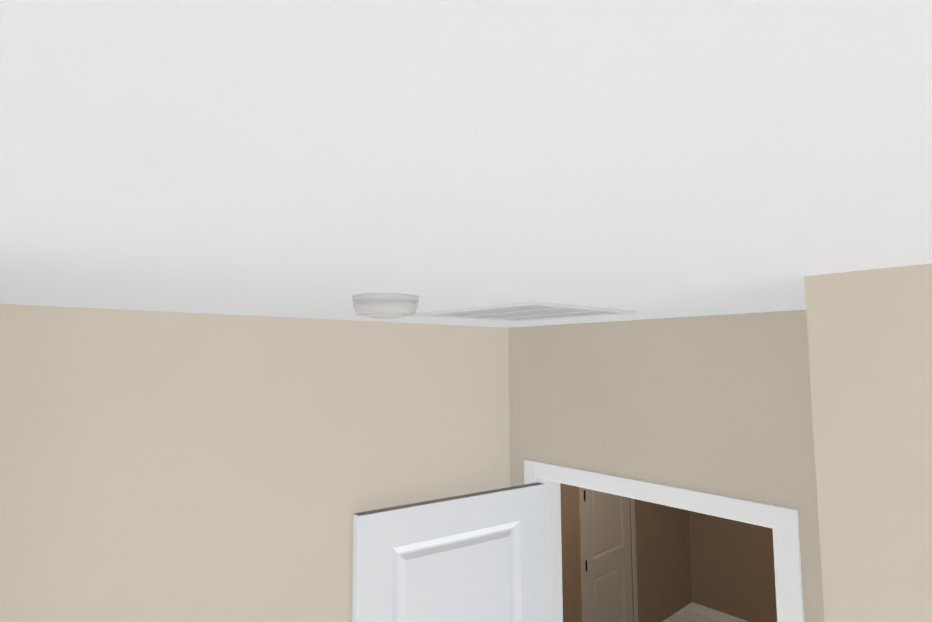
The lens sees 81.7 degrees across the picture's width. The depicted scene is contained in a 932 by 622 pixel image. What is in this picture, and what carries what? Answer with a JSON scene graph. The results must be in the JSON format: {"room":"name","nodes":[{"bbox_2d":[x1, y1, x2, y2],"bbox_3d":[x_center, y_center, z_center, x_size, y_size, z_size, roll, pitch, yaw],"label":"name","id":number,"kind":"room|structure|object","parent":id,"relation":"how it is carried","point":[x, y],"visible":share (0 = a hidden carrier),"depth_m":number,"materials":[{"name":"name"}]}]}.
{"room":"bedroom","nodes":[
{"label":"bedroom","id":0,"kind":"room"},
{"bbox_2d":[0,304,509,621],"bbox_3d":[-1.313,1.488,0.848,4.140,3.050,0.120,4,-7,-42],"label":"wall","id":1,"kind":"structure","parent":0,"point":[160,466],"depth_m":1.45,"materials":[{"name":"beige paint"}]},
{"bbox_2d":[0,0,931,327],"bbox_3d":[-0.594,-0.188,0.061,4.290,0.150,7.050,4,-7,-42],"label":"ceiling","id":2,"kind":"structure","parent":0,"point":[330,158],"depth_m":0.32,"materials":[{"name":"white paint"}]},
{"bbox_2d":[352,293,418,318],"bbox_3d":[-0.160,-0.007,1.073,0.132,0.042,0.132,4,-7,-42],"label":"smoke detector","id":3,"kind":"object","parent":2,"relation":"attached to","point":[385,305],"visible":1,"depth_m":1.02,"materials":[{"name":"white plastic"}]},
{"bbox_2d":[415,301,635,321],"bbox_3d":[0.158,0.008,1.464,0.415,0.008,0.430,4,-7,-42],"label":"ceiling vent","id":4,"kind":"object","parent":2,"relation":"in","point":[526,311],"visible":1,"depth_m":1.42,"materials":[{"name":"white metal"}]},
{"bbox_2d":[560,483,691,621],"bbox_3d":[0.932,1.839,5.076,4.860,3.050,0.120,4,-7,-42],"label":"wall","id":5,"kind":"structure","parent":0,"point":[664,584],"depth_m":5.88,"materials":[{"name":"beige paint"}]},
{"bbox_2d":[584,488,632,621],"bbox_3d":[1.420,2.175,5.420,0.820,2.410,0.053,4,-7,-42],"label":"hall door","id":6,"kind":"structure","parent":5,"relation":"in","point":[608,559],"depth_m":5.39,"materials":[{"name":"white wood"}]},
{"bbox_2d":[579,487,637,621],"bbox_3d":[1.437,2.141,5.410,0.950,2.500,0.016,4,-7,-42],"label":"door frame","id":7,"kind":"structure","parent":5,"relation":"attached to","point":[582,555],"depth_m":5.13,"materials":[{"name":"wood"}]},
{"bbox_2d":[508,310,824,621],"bbox_3d":[0.653,1.548,1.662,0.120,3.050,1.280,4,-7,-42],"label":"wall","id":8,"kind":"structure","parent":0,"point":[719,404],"depth_m":1.66,"materials":[{"name":"beige paint"}]},
{"bbox_2d":[352,482,545,621],"bbox_3d":[-0.028,1.851,1.738,0.749,2.443,0.176,4,-7,-42],"label":"entry door","id":9,"kind":"structure","parent":8,"relation":"in","point":[476,557],"depth_m":1.79,"materials":[{"name":"white paint"}]},
{"bbox_2d":[524,459,803,621],"bbox_3d":[0.604,1.813,1.696,0.150,2.530,0.950,4,-7,-42],"label":"door frame","id":10,"kind":"structure","parent":8,"relation":"attached to","point":[782,521],"depth_m":1.65,"materials":[{"name":"white paint"}]},
{"bbox_2d":[662,602,748,621],"bbox_3d":[2.812,3.219,2.808,4.920,0.096,7.050,4,-7,-42],"label":"floor","id":11,"kind":"structure","parent":0,"point":[693,612],"depth_m":6.09,"materials":[{"name":"beige carpet"}]},
{"bbox_2d":[689,511,776,621],"bbox_3d":[4.841,1.750,4.261,0.120,3.050,6.310,4,-7,-42],"label":"wall","id":12,"kind":"structure","parent":0,"point":[732,569],"depth_m":6.11,"materials":[{"name":"beige paint"}]},
{"bbox_2d":[804,263,931,621],"bbox_3d":[1.942,1.376,-0.289,0.805,3.050,3.360,4,-7,-42],"label":"wall","id":13,"kind":"structure","parent":0,"point":[870,344],"depth_m":0.75,"materials":[{"name":"beige paint"}]}
]}

